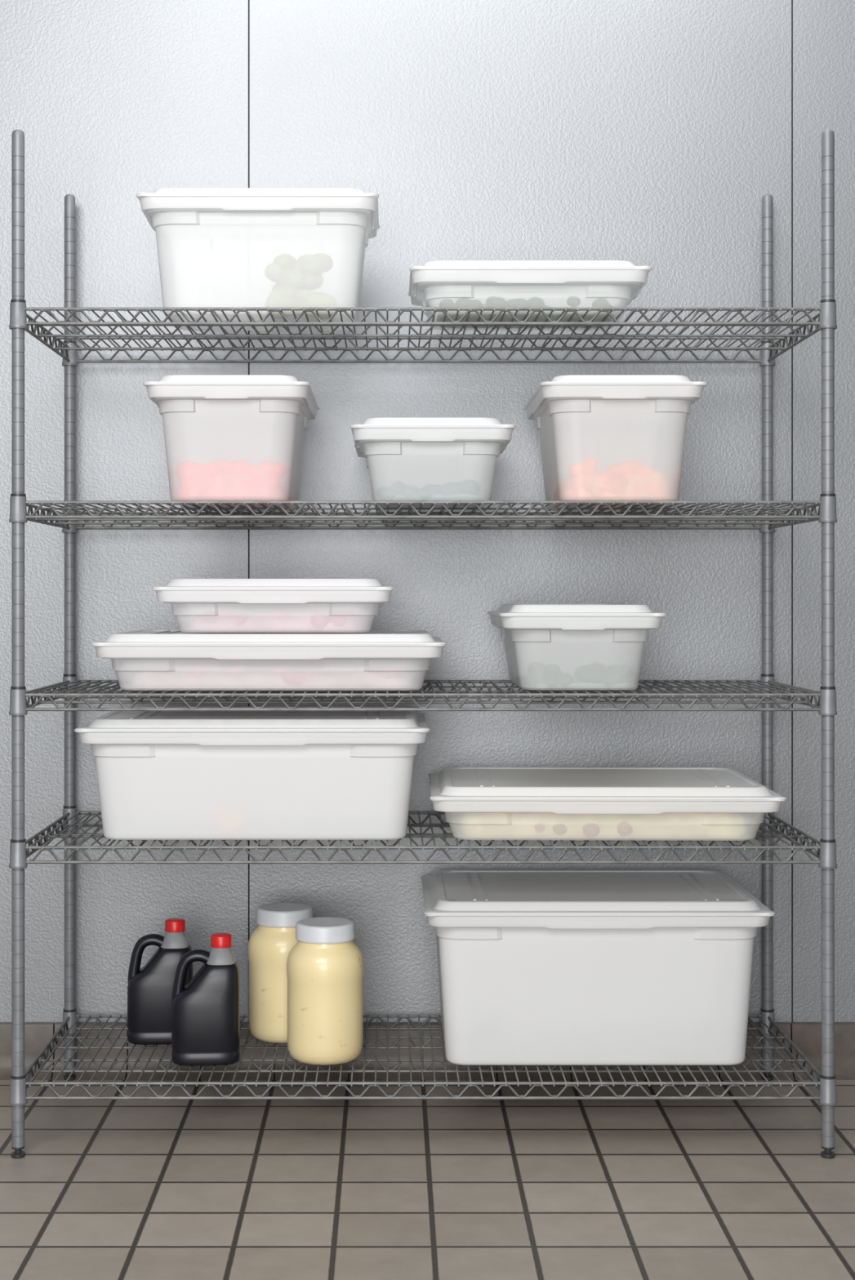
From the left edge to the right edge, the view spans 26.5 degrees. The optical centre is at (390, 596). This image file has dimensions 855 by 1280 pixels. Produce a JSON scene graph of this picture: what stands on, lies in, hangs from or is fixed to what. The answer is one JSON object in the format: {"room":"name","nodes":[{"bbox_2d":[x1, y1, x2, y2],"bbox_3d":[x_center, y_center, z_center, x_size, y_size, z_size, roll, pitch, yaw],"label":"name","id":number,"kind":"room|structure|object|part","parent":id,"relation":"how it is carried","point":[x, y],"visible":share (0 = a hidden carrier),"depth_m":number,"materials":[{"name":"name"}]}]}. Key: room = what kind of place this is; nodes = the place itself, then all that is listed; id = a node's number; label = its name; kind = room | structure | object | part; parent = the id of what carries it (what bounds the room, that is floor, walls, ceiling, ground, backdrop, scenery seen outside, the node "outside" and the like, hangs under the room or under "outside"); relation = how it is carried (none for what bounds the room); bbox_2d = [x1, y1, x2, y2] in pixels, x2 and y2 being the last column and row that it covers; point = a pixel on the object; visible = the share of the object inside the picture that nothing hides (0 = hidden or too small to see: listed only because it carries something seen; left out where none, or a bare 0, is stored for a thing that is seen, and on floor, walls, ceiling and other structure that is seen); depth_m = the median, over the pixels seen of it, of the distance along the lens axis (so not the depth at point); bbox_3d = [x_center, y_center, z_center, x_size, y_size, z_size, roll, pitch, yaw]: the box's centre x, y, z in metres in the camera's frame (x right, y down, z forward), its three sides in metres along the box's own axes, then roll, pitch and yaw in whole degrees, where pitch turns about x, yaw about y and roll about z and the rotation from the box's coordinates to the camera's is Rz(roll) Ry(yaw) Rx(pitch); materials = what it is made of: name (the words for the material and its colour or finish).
{"room":"walk-in refrigerator","nodes":[
{"label":"walk-in refrigerator","id":0,"kind":"room"},
{"bbox_2d":[0,0,854,1073],"bbox_3d":[0.100,-0.631,3.927,7.000,3.300,0.100,0,0,0],"label":"wall","id":1,"kind":"structure","parent":0,"point":[654,134],"depth_m":3.88,"materials":[{"name":"paint"}]},
{"bbox_2d":[0,1022,854,1079],"bbox_3d":[0.067,0.964,3.851,6.896,0.110,0.052,0,0,0],"label":"baseboard","id":2,"kind":"structure","parent":1,"relation":"attached to","point":[806,1036],"depth_m":3.86,"materials":[{"name":"tile"}]},
{"bbox_2d":[0,1073,854,1279],"bbox_3d":[0.100,1.059,1.050,7.000,0.080,5.900,0,0,0],"label":"floor","id":3,"kind":"structure","parent":0,"point":[100,1189],"depth_m":3.18,"materials":[{"name":"tile"}]},
{"bbox_2d":[8,129,836,1158],"bbox_3d":[0.058,0.086,3.565,1.505,1.867,0.563,0,0,0],"label":"wire shelving unit","id":4,"kind":"object","parent":3,"relation":"on","point":[825,705],"visible":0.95,"depth_m":3.32,"materials":[{"name":"grey metal"}]},
{"bbox_3d":[-0.678,0.076,3.300,0.023,1.849,0.023,0,0,0],"label":"post","id":5,"kind":"part","parent":4,"relation":"part of","materials":[{"name":"grey metal"}]},
{"bbox_3d":[-0.678,0.076,3.830,0.023,1.849,0.023,0,0,0],"label":"post","id":6,"kind":"part","parent":4,"relation":"part of","materials":[{"name":"grey metal"}]},
{"bbox_2d":[127,918,192,1044],"bbox_3d":[-0.459,0.762,3.610,0.128,0.239,0.100,0,0,-4],"label":"jug","id":7,"kind":"object","parent":4,"relation":"on","point":[150,987],"visible":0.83,"depth_m":3.56,"materials":[{"name":"plastic"}]},
{"bbox_2d":[171,933,239,1066],"bbox_3d":[-0.352,0.762,3.450,0.128,0.239,0.100,0,0,-4],"label":"jug","id":8,"kind":"object","parent":4,"relation":"on","point":[206,1011],"visible":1,"depth_m":3.40,"materials":[{"name":"plastic"}]},
{"bbox_2d":[142,374,319,511],"bbox_3d":[-0.302,-0.292,3.547,0.308,0.234,0.460,0,0,0],"label":"storage box","id":9,"kind":"object","parent":4,"relation":"on","point":[228,437],"visible":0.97,"depth_m":3.35,"materials":[{"name":"white plastic"}]},
{"bbox_3d":[-0.302,-0.387,3.547,0.308,0.046,0.460,0,0,0],"label":"snap lid","id":10,"kind":"part","parent":9,"relation":"part of","materials":[{"name":"white plastic"}]},
{"bbox_2d":[74,706,429,839],"bbox_3d":[-0.255,0.340,3.547,0.653,0.226,0.460,0,0,0],"label":"storage box","id":11,"kind":"object","parent":4,"relation":"on","point":[162,775],"visible":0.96,"depth_m":3.35,"materials":[{"name":"white plastic"}]},
{"bbox_3d":[-0.255,0.249,3.547,0.653,0.046,0.460,0,0,0],"label":"snap lid","id":12,"kind":"part","parent":11,"relation":"part of","materials":[{"name":"white plastic"}]},
{"bbox_2d":[90,743,417,839],"bbox_3d":[-0.255,0.356,3.547,0.624,0.193,0.431,0,0,0],"label":"tub","id":13,"kind":"object","parent":11,"relation":"in","point":[147,791],"depth_m":3.35,"materials":[{"name":"white plastic"}]},
{"bbox_2d":[135,187,379,330],"bbox_3d":[-0.247,-0.644,3.497,0.450,0.233,0.308,0,0,0],"label":"storage box","id":14,"kind":"object","parent":4,"relation":"on","point":[216,246],"visible":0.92,"depth_m":3.38,"materials":[{"name":"white plastic"}]},
{"bbox_3d":[-0.247,-0.738,3.497,0.450,0.046,0.308,0,0,0],"label":"snap lid","id":15,"kind":"part","parent":14,"relation":"part of","materials":[{"name":"white plastic"}]},
{"bbox_2d":[90,630,446,690],"bbox_3d":[-0.225,0.122,3.547,0.653,0.106,0.460,0,0,0],"label":"storage box","id":16,"kind":"object","parent":4,"relation":"on","point":[141,660],"visible":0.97,"depth_m":3.35,"materials":[{"name":"white plastic"}]},
{"bbox_3d":[-0.225,0.092,3.547,0.653,0.046,0.460,0,0,0],"label":"snap lid","id":17,"kind":"part","parent":16,"relation":"part of","materials":[{"name":"white plastic"}]},
{"bbox_2d":[106,657,436,690],"bbox_3d":[-0.225,0.138,3.547,0.624,0.073,0.431,0,0,0],"label":"tub","id":18,"kind":"object","parent":16,"relation":"in","point":[133,673],"depth_m":3.35,"materials":[{"name":"white plastic"}]},
{"bbox_2d":[151,578,393,632],"bbox_3d":[-0.220,0.017,3.511,0.450,0.102,0.308,0,0,0],"label":"storage box","id":19,"kind":"object","parent":16,"relation":"on","point":[197,605],"visible":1,"depth_m":3.39,"materials":[{"name":"white plastic"}]},
{"bbox_3d":[-0.220,-0.011,3.511,0.450,0.046,0.308,0,0,0],"label":"snap lid","id":20,"kind":"part","parent":19,"relation":"part of","materials":[{"name":"white plastic"}]},
{"bbox_2d":[163,601,385,632],"bbox_3d":[-0.220,0.034,3.511,0.421,0.069,0.279,0,0,0],"label":"tub","id":21,"kind":"object","parent":19,"relation":"in","point":[190,616],"depth_m":3.39,"materials":[{"name":"white plastic"}]},
{"bbox_2d":[248,902,312,1043],"bbox_3d":[-0.213,0.751,3.635,0.148,0.260,0.148,0,0,0],"label":"jar","id":22,"kind":"object","parent":4,"relation":"on","point":[269,945],"visible":0.74,"depth_m":3.58,"materials":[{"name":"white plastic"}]},
{"bbox_3d":[-0.213,0.637,3.635,0.114,0.032,0.114,0,0,0],"label":"screw lid","id":23,"kind":"part","parent":22,"relation":"part of","materials":[{"name":"white plastic"}]},
{"bbox_2d":[286,916,363,1065],"bbox_3d":[-0.126,0.751,3.468,0.148,0.260,0.148,0,0,0],"label":"jar","id":24,"kind":"object","parent":4,"relation":"on","point":[325,965],"visible":1,"depth_m":3.41,"materials":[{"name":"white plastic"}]},
{"bbox_3d":[-0.126,0.637,3.468,0.114,0.032,0.114,0,0,0],"label":"screw lid","id":25,"kind":"part","parent":24,"relation":"part of","materials":[{"name":"white plastic"}]},
{"bbox_3d":[0.058,-0.510,3.565,1.478,0.033,0.539,0,0,0],"label":"wire shelf","id":26,"kind":"part","parent":4,"relation":"part of","materials":[{"name":"metal"}]},
{"bbox_3d":[0.058,0.898,3.565,1.478,0.033,0.539,0,0,0],"label":"wire shelf","id":27,"kind":"part","parent":4,"relation":"part of","materials":[{"name":"metal"}]},
{"bbox_3d":[0.058,-0.159,3.565,1.478,0.033,0.539,0,0,0],"label":"wire shelf","id":28,"kind":"part","parent":4,"relation":"part of","materials":[{"name":"metal"}]},
{"bbox_3d":[0.058,0.192,3.565,1.478,0.033,0.539,0,0,0],"label":"wire shelf","id":29,"kind":"part","parent":4,"relation":"part of","materials":[{"name":"metal"}]},
{"bbox_3d":[0.058,0.469,3.565,1.478,0.033,0.539,0,0,0],"label":"wire shelf","id":30,"kind":"part","parent":4,"relation":"part of","materials":[{"name":"metal"}]},
{"bbox_2d":[349,417,515,511],"bbox_3d":[0.077,-0.255,3.572,0.308,0.158,0.460,0,0,0],"label":"storage box","id":31,"kind":"object","parent":4,"relation":"on","point":[408,459],"visible":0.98,"depth_m":3.38,"materials":[{"name":"white plastic"}]},
{"bbox_2d":[357,439,506,511],"bbox_3d":[0.077,-0.238,3.572,0.279,0.125,0.431,0,0,0],"label":"tub","id":32,"kind":"object","parent":31,"relation":"in","point":[400,469],"depth_m":3.38,"materials":[{"name":"plastic"}]},
{"bbox_3d":[0.077,-0.310,3.572,0.308,0.046,0.460,0,0,0],"label":"snap lid","id":33,"kind":"part","parent":31,"relation":"part of","materials":[{"name":"white plastic"}]},
{"bbox_2d":[407,260,652,330],"bbox_3d":[0.258,-0.577,3.497,0.450,0.098,0.308,0,0,0],"label":"storage box","id":34,"kind":"object","parent":4,"relation":"on","point":[437,283],"visible":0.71,"depth_m":3.37,"materials":[{"name":"white plastic"}]},
{"bbox_2d":[414,281,640,330],"bbox_3d":[0.258,-0.560,3.497,0.421,0.065,0.279,0,0,0],"label":"tub","id":35,"kind":"object","parent":34,"relation":"in","point":[427,294],"depth_m":3.38,"materials":[{"name":"plastic"}]},
{"bbox_3d":[0.258,-0.603,3.497,0.450,0.046,0.308,0,0,0],"label":"snap lid","id":36,"kind":"part","parent":34,"relation":"part of","materials":[{"name":"white plastic"}]},
{"bbox_2d":[486,604,666,690],"bbox_3d":[0.353,0.095,3.558,0.308,0.160,0.460,0,0,0],"label":"storage box","id":37,"kind":"object","parent":4,"relation":"on","point":[548,646],"visible":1,"depth_m":3.36,"materials":[{"name":"white plastic"}]},
{"bbox_3d":[0.353,0.038,3.558,0.308,0.046,0.460,0,0,0],"label":"snap lid","id":38,"kind":"part","parent":37,"relation":"part of","materials":[{"name":"white plastic"}]},
{"bbox_2d":[500,626,653,690],"bbox_3d":[0.353,0.111,3.558,0.279,0.127,0.431,0,0,0],"label":"tub","id":39,"kind":"object","parent":37,"relation":"in","point":[538,658],"depth_m":3.37,"materials":[{"name":"white plastic"}]},
{"bbox_2d":[419,870,774,1065],"bbox_3d":[0.387,0.726,3.590,0.653,0.311,0.460,0,0,0],"label":"storage box","id":40,"kind":"object","parent":4,"relation":"on","point":[535,967],"visible":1,"depth_m":3.40,"materials":[{"name":"white plastic"}]},
{"bbox_2d":[435,926,756,1065],"bbox_3d":[0.387,0.743,3.590,0.624,0.278,0.431,0,0,0],"label":"tub","id":41,"kind":"object","parent":40,"relation":"in","point":[508,995],"depth_m":3.40,"materials":[{"name":"white plastic"}]},
{"bbox_3d":[0.387,0.594,3.590,0.653,0.046,0.460,0,0,0],"label":"snap lid","id":42,"kind":"part","parent":40,"relation":"part of","materials":[{"name":"white plastic"}]},
{"bbox_2d":[427,767,786,840],"bbox_3d":[0.400,0.402,3.542,0.653,0.101,0.460,0,0,1],"label":"storage box","id":43,"kind":"object","parent":4,"relation":"on","point":[477,803],"visible":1,"depth_m":3.35,"materials":[{"name":"white plastic"}]},
{"bbox_2d":[444,811,765,840],"bbox_3d":[0.400,0.418,3.542,0.624,0.068,0.431,0,0,1],"label":"tub","id":44,"kind":"object","parent":43,"relation":"in","point":[464,825],"depth_m":3.35,"materials":[{"name":"beige plastic"}]},
{"bbox_3d":[0.400,0.374,3.542,0.653,0.046,0.460,0,0,1],"label":"snap lid","id":45,"kind":"part","parent":43,"relation":"part of","materials":[{"name":"white plastic"}]},
{"bbox_2d":[522,374,707,511],"bbox_3d":[0.427,-0.292,3.547,0.308,0.234,0.460,0,0,0],"label":"storage box","id":46,"kind":"object","parent":4,"relation":"on","point":[603,437],"visible":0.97,"depth_m":3.35,"materials":[{"name":"white plastic"}]},
{"bbox_3d":[0.427,-0.387,3.547,0.308,0.046,0.460,0,0,0],"label":"snap lid","id":47,"kind":"part","parent":46,"relation":"part of","materials":[{"name":"white plastic"}]},
{"bbox_3d":[0.794,0.076,3.830,0.023,1.849,0.023,0,0,0],"label":"post","id":48,"kind":"part","parent":4,"relation":"part of","materials":[{"name":"grey metal"}]},
{"bbox_3d":[0.794,0.076,3.300,0.023,1.849,0.023,0,0,0],"label":"post","id":49,"kind":"part","parent":4,"relation":"part of","materials":[{"name":"grey metal"}]}
]}

